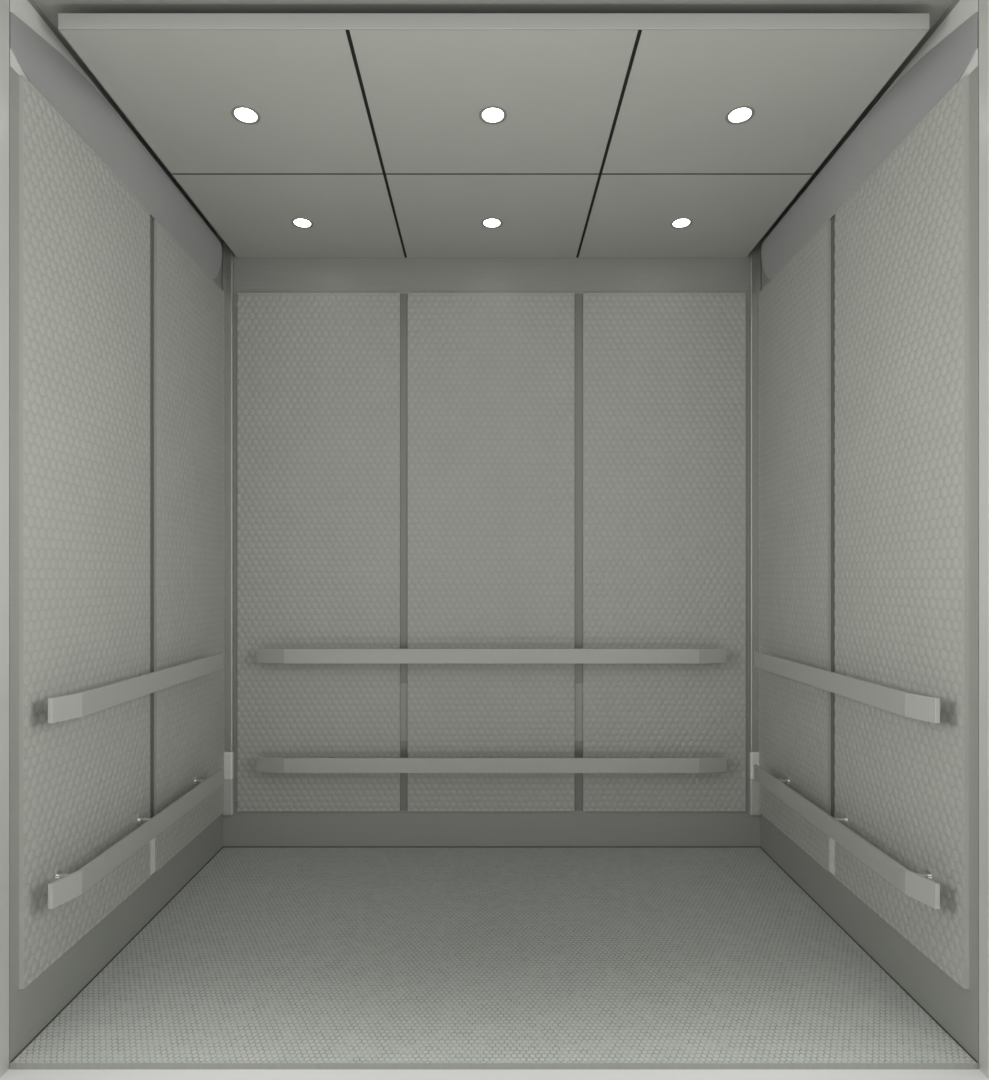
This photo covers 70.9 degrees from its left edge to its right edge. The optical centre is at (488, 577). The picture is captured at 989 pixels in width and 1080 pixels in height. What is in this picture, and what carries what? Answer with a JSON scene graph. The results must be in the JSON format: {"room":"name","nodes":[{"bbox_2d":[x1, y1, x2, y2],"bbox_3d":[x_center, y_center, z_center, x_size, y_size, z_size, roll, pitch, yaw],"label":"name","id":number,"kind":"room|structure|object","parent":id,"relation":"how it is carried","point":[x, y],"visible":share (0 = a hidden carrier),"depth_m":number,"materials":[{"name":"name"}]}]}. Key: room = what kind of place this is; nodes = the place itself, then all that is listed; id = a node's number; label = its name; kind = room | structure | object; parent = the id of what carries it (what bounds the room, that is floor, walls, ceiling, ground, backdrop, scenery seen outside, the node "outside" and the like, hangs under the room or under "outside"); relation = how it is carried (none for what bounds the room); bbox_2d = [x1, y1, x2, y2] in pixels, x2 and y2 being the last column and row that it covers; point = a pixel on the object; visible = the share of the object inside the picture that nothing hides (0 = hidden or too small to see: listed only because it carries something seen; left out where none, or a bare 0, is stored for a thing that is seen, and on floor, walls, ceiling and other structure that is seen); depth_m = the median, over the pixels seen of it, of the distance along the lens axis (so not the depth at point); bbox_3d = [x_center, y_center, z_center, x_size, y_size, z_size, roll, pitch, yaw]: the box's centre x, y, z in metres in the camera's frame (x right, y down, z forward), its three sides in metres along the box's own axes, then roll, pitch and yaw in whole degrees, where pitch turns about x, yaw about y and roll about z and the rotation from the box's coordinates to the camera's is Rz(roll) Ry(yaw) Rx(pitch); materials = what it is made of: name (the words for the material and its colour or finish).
{"room":"elevator interior","nodes":[
{"label":"elevator interior","id":0,"kind":"room"},
{"bbox_2d":[9,0,222,1063],"bbox_3d":[-1.058,-0.126,2.133,0.040,2.382,1.250,0,0,0],"label":"wall","id":1,"kind":"structure","parent":0,"point":[31,1008],"depth_m":1.53,"materials":[{"name":"metal"}]},
{"bbox_2d":[19,75,149,988],"bbox_3d":[-1.033,-0.101,1.823,0.011,2.020,0.575,0,0,0],"label":"wall panel","id":2,"kind":"object","parent":1,"relation":"attached to","point":[84,236],"visible":0.94,"depth_m":1.75,"materials":[{"name":"grey metal"}]},
{"bbox_2d":[10,0,221,278],"bbox_3d":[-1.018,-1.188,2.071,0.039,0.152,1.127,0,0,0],"label":"trim","id":3,"kind":"structure","parent":1,"relation":"attached to","point":[56,79],"depth_m":1.88,"materials":[{"name":"metal"}]},
{"bbox_2d":[48,769,222,908],"bbox_3d":[-0.988,0.710,2.018,0.080,0.056,0.939,0,0,0],"label":"handrail","id":4,"kind":"object","parent":1,"relation":"attached to","point":[65,887],"visible":1,"depth_m":1.82,"materials":[{"name":"silver metal"}]},
{"bbox_2d":[48,653,222,722],"bbox_3d":[-0.988,0.296,2.018,0.080,0.056,0.939,0,0,0],"label":"handrail","id":5,"kind":"object","parent":1,"relation":"attached to","point":[71,706],"visible":1,"depth_m":1.81,"materials":[{"name":"silver metal"}]},
{"bbox_2d":[150,216,153,817],"bbox_3d":[-1.037,-0.163,2.132,0.002,1.897,0.040,0,0,0],"label":"trim","id":6,"kind":"structure","parent":1,"relation":"attached to","point":[151,218],"depth_m":2.14,"materials":[{"name":"grey metal"}]},
{"bbox_2d":[150,838,154,875],"bbox_3d":[-1.035,0.848,2.132,0.006,0.123,0.040,0,0,0],"label":"trim","id":7,"kind":"structure","parent":1,"relation":"attached to","point":[152,842],"depth_m":2.13,"materials":[{"name":"metal"}]},
{"bbox_2d":[154,220,223,870],"bbox_3d":[-1.033,-0.101,2.429,0.011,2.020,0.550,0,0,0],"label":"wall panel","id":8,"kind":"object","parent":1,"relation":"attached to","point":[188,304],"visible":0.98,"depth_m":2.36,"materials":[{"name":"grey metal"}]},
{"bbox_2d":[223,253,759,845],"bbox_3d":[0.012,-0.126,2.738,2.100,2.382,0.040,0,0,0],"label":"wall","id":9,"kind":"structure","parent":0,"point":[251,275],"depth_m":2.72,"materials":[{"name":"metal"}]},
{"bbox_2d":[222,240,233,751],"bbox_3d":[-1.016,-0.321,2.710,0.042,1.993,0.016,0,0,0],"label":"trim","id":10,"kind":"structure","parent":9,"relation":"attached to","point":[227,254],"depth_m":2.70,"materials":[{"name":"grey metal"}]},
{"bbox_2d":[222,779,233,814],"bbox_3d":[-1.016,0.856,2.710,0.042,0.139,0.016,0,0,0],"label":"trim","id":11,"kind":"structure","parent":9,"relation":"attached to","point":[228,784],"depth_m":2.70,"materials":[{"name":"metal"}]},
{"bbox_2d":[224,751,233,779],"bbox_3d":[-1.016,0.731,2.709,0.042,0.110,0.018,0,0,0],"label":"trim","id":12,"kind":"structure","parent":9,"relation":"attached to","point":[228,756],"depth_m":2.70,"materials":[{"name":"metal"}]},
{"bbox_2d":[237,293,399,810],"bbox_3d":[-0.661,-0.101,2.713,0.633,2.020,0.011,0,0,0],"label":"wall panel","id":13,"kind":"object","parent":9,"relation":"attached to","point":[318,374],"visible":0.96,"depth_m":2.71,"materials":[{"name":"grey metal"}]},
{"bbox_2d":[400,294,407,810],"bbox_3d":[-0.333,-0.101,2.717,0.033,2.020,0.002,0,0,0],"label":"trim","id":14,"kind":"structure","parent":9,"relation":"attached to","point":[403,297],"depth_m":2.72,"materials":[{"name":"grey metal"}]},
{"bbox_2d":[400,683,407,740],"bbox_3d":[-0.333,0.524,2.717,0.033,0.225,0.002,0,0,0],"label":"trim","id":15,"kind":"structure","parent":9,"relation":"attached to","point":[403,686],"depth_m":2.72,"materials":[{"name":"metal"}]},
{"bbox_2d":[408,293,573,810],"bbox_3d":[0.010,-0.101,2.713,0.650,2.020,0.011,0,0,0],"label":"wall panel","id":16,"kind":"object","parent":9,"relation":"attached to","point":[491,375],"visible":0.97,"depth_m":2.71,"materials":[{"name":"grey metal"}]},
{"bbox_2d":[257,757,726,772],"bbox_3d":[0.012,0.710,2.668,1.790,0.056,0.080,0,0,0],"label":"handrail","id":17,"kind":"object","parent":9,"relation":"attached to","point":[264,764],"visible":1,"depth_m":2.63,"materials":[{"name":"silver metal"}]},
{"bbox_2d":[257,648,726,663],"bbox_3d":[0.012,0.296,2.668,1.790,0.056,0.080,0,0,0],"label":"handrail","id":18,"kind":"object","parent":9,"relation":"attached to","point":[264,655],"visible":1,"depth_m":2.63,"materials":[{"name":"silver metal"}]},
{"bbox_2d":[10,846,977,1062],"bbox_3d":[0.012,1.051,2.113,2.100,0.002,1.210,0,0,0],"label":"trim","id":19,"kind":"structure","parent":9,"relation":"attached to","point":[30,1042],"depth_m":2.34,"materials":[{"name":"grey metal"}]},
{"bbox_2d":[574,294,582,810],"bbox_3d":[0.353,-0.101,2.717,0.033,2.020,0.002,0,0,0],"label":"trim","id":20,"kind":"structure","parent":9,"relation":"attached to","point":[578,298],"depth_m":2.72,"materials":[{"name":"grey metal"}]},
{"bbox_2d":[574,683,582,740],"bbox_3d":[0.353,0.524,2.717,0.033,0.225,0.002,0,0,0],"label":"trim","id":21,"kind":"structure","parent":9,"relation":"attached to","point":[578,687],"depth_m":2.72,"materials":[{"name":"metal"}]},
{"bbox_2d":[583,293,745,810],"bbox_3d":[0.685,-0.101,2.713,0.633,2.020,0.011,0,0,0],"label":"wall panel","id":22,"kind":"object","parent":9,"relation":"attached to","point":[664,374],"visible":0.97,"depth_m":2.71,"materials":[{"name":"grey metal"}]},
{"bbox_2d":[750,751,758,779],"bbox_3d":[1.040,0.731,2.709,0.042,0.110,0.018,0,0,0],"label":"trim","id":23,"kind":"structure","parent":9,"relation":"attached to","point":[754,756],"depth_m":2.70,"materials":[{"name":"metal"}]},
{"bbox_2d":[750,240,760,751],"bbox_3d":[1.040,-0.321,2.710,0.042,1.993,0.016,0,0,0],"label":"trim","id":24,"kind":"structure","parent":9,"relation":"attached to","point":[755,254],"depth_m":2.70,"materials":[{"name":"grey metal"}]},
{"bbox_2d":[750,779,760,814],"bbox_3d":[1.040,0.856,2.710,0.042,0.139,0.016,0,0,0],"label":"trim","id":25,"kind":"structure","parent":9,"relation":"attached to","point":[754,785],"depth_m":2.70,"materials":[{"name":"metal"}]},
{"bbox_2d":[33,0,953,239],"bbox_3d":[0.012,-1.337,2.133,2.180,0.040,1.250,0,0,0],"label":"ceiling","id":26,"kind":"structure","parent":0,"point":[936,9],"depth_m":1.60,"materials":[{"name":"metal"}]},
{"bbox_2d":[173,30,811,257],"bbox_3d":[0.012,-1.284,2.152,1.980,0.065,1.128,0,0,0],"label":"backing","id":27,"kind":"object","parent":26,"relation":"attached to","point":[384,173],"visible":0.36,"depth_m":2.15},
{"bbox_2d":[59,30,382,172],"bbox_3d":[-0.654,-1.257,1.868,0.654,0.012,0.562,0,0,0],"label":"ceiling panel","id":28,"kind":"object","parent":27,"relation":"attached to","point":[180,89],"visible":0.99,"depth_m":1.79,"materials":[{"name":"paint"}]},
{"bbox_2d":[231,106,259,124],"bbox_3d":[-0.656,-1.256,1.879,0.075,0.012,0.075,0,0,0],"label":"recessed light","id":29,"kind":"object","parent":28,"relation":"attached to","point":[243,114],"visible":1,"depth_m":1.88,"materials":[{"name":"white glass"}]},
{"bbox_2d":[172,173,404,257],"bbox_3d":[-0.654,-1.257,2.437,0.654,0.012,0.559,0,0,0],"label":"ceiling panel","id":30,"kind":"object","parent":27,"relation":"attached to","point":[352,216],"visible":0.98,"depth_m":2.38,"materials":[{"name":"paint"}]},
{"bbox_2d":[291,218,312,228],"bbox_3d":[-0.656,-1.256,2.450,0.075,0.012,0.075,0,0,0],"label":"recessed light","id":31,"kind":"object","parent":30,"relation":"attached to","point":[303,223],"visible":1,"depth_m":2.45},
{"bbox_2d":[386,175,597,257],"bbox_3d":[0.012,-1.257,2.437,0.659,0.012,0.559,0,0,0],"label":"ceiling panel","id":32,"kind":"object","parent":27,"relation":"attached to","point":[439,216],"visible":0.99,"depth_m":2.38,"materials":[{"name":"paint"}]},
{"bbox_2d":[481,218,502,228],"bbox_3d":[0.012,-1.256,2.450,0.075,0.012,0.075,0,0,0],"label":"recessed light","id":33,"kind":"object","parent":32,"relation":"attached to","point":[491,223],"visible":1,"depth_m":2.45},
{"bbox_2d":[349,30,637,172],"bbox_3d":[0.012,-1.257,1.868,0.659,0.012,0.562,0,0,0],"label":"ceiling panel","id":34,"kind":"object","parent":27,"relation":"attached to","point":[559,91],"visible":1,"depth_m":1.79,"materials":[{"name":"paint"}]},
{"bbox_2d":[479,106,506,124],"bbox_3d":[0.012,-1.256,1.879,0.075,0.012,0.075,0,0,0],"label":"recessed light","id":35,"kind":"object","parent":34,"relation":"attached to","point":[492,115],"visible":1,"depth_m":1.88,"materials":[{"name":"white glass"}]},
{"bbox_2d":[58,13,928,29],"bbox_3d":[0.012,-1.269,1.585,1.986,0.036,0.004,0,0,0],"label":"fascia","id":36,"kind":"object","parent":27,"relation":"attached to","point":[66,21],"visible":1,"depth_m":1.58,"materials":[{"name":"paint"}]},
{"bbox_2d":[578,174,811,257],"bbox_3d":[0.678,-1.257,2.437,0.654,0.012,0.559,0,0,0],"label":"ceiling panel","id":37,"kind":"object","parent":27,"relation":"attached to","point":[631,216],"visible":0.98,"depth_m":2.39,"materials":[{"name":"paint"}]},
{"bbox_2d":[670,218,691,228],"bbox_3d":[0.680,-1.256,2.450,0.075,0.012,0.075,0,0,0],"label":"recessed light","id":38,"kind":"object","parent":37,"relation":"attached to","point":[679,223],"visible":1,"depth_m":2.45,"materials":[{"name":"white glass"}]},
{"bbox_2d":[602,30,927,172],"bbox_3d":[0.678,-1.257,1.868,0.654,0.012,0.562,0,0,0],"label":"ceiling panel","id":39,"kind":"object","parent":27,"relation":"attached to","point":[805,89],"visible":1,"depth_m":1.79,"materials":[{"name":"paint"}]},
{"bbox_2d":[725,106,754,124],"bbox_3d":[0.680,-1.256,1.879,0.075,0.012,0.075,0,0,0],"label":"recessed light","id":40,"kind":"object","parent":39,"relation":"attached to","point":[742,114],"visible":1,"depth_m":1.88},
{"bbox_2d":[12,847,975,1062],"bbox_3d":[0.012,1.059,2.113,2.100,0.013,1.210,0,0,0],"label":"floor","id":41,"kind":"structure","parent":0,"point":[266,954],"depth_m":1.88,"materials":[{"name":"grey metal"}]},
{"bbox_2d":[0,0,988,1078],"bbox_3d":[0.012,-0.317,1.492,4.000,2.763,0.029,0,0,0],"label":"door frame","id":42,"kind":"structure","parent":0,"point":[4,4],"depth_m":1.49,"materials":[{"name":"metal"}]},
{"bbox_2d":[9,1063,978,1068],"bbox_3d":[0.012,1.059,1.507,2.100,0.013,0.002,0,0,0],"label":"trim","id":43,"kind":"structure","parent":42,"relation":"attached to","point":[11,1065],"depth_m":1.51,"materials":[{"name":"grey metal"}]},
{"bbox_2d":[0,1069,988,1079],"bbox_3d":[0.012,1.083,1.443,4.000,0.037,0.130,0,0,0],"label":"door sill","id":44,"kind":"structure","parent":42,"relation":"attached to","point":[11,1074],"depth_m":1.49,"materials":[{"name":"metal"}]},
{"bbox_2d":[760,0,978,1063],"bbox_3d":[1.082,-0.126,2.133,0.040,2.382,1.250,0,0,0],"label":"wall","id":45,"kind":"structure","parent":0,"point":[955,1008],"depth_m":1.59,"materials":[{"name":"metal"}]},
{"bbox_2d":[759,220,830,870],"bbox_3d":[1.057,-0.101,2.429,0.011,2.020,0.550,0,0,0],"label":"wall panel","id":46,"kind":"object","parent":45,"relation":"attached to","point":[795,304],"visible":0.96,"depth_m":2.38,"materials":[{"name":"grey metal"}]},
{"bbox_2d":[829,837,834,875],"bbox_3d":[1.059,0.848,2.132,0.006,0.123,0.040,0,0,0],"label":"trim","id":47,"kind":"structure","parent":45,"relation":"attached to","point":[831,841],"depth_m":2.14,"materials":[{"name":"metal"}]},
{"bbox_2d":[831,216,834,817],"bbox_3d":[1.061,-0.163,2.132,0.002,1.897,0.040,0,0,0],"label":"trim","id":48,"kind":"structure","parent":45,"relation":"attached to","point":[833,218],"depth_m":2.14,"materials":[{"name":"grey metal"}]},
{"bbox_2d":[754,764,939,908],"bbox_3d":[1.012,0.710,2.046,0.080,0.056,0.997,0,0,0],"label":"handrail","id":49,"kind":"object","parent":45,"relation":"attached to","point":[921,887],"visible":1,"depth_m":1.84,"materials":[{"name":"silver metal"}]},
{"bbox_2d":[754,651,939,722],"bbox_3d":[1.012,0.296,2.046,0.080,0.056,0.997,0,0,0],"label":"handrail","id":50,"kind":"object","parent":45,"relation":"attached to","point":[915,706],"visible":1,"depth_m":1.83,"materials":[{"name":"silver metal"}]},
{"bbox_2d":[761,0,977,278],"bbox_3d":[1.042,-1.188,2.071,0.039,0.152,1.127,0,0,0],"label":"trim","id":51,"kind":"structure","parent":45,"relation":"attached to","point":[920,89],"depth_m":1.88,"materials":[{"name":"metal"}]},
{"bbox_2d":[835,75,968,988],"bbox_3d":[1.057,-0.101,1.823,0.011,2.020,0.575,0,0,0],"label":"wall panel","id":52,"kind":"object","parent":45,"relation":"attached to","point":[902,236],"visible":0.91,"depth_m":1.74,"materials":[{"name":"grey metal"}]}
]}

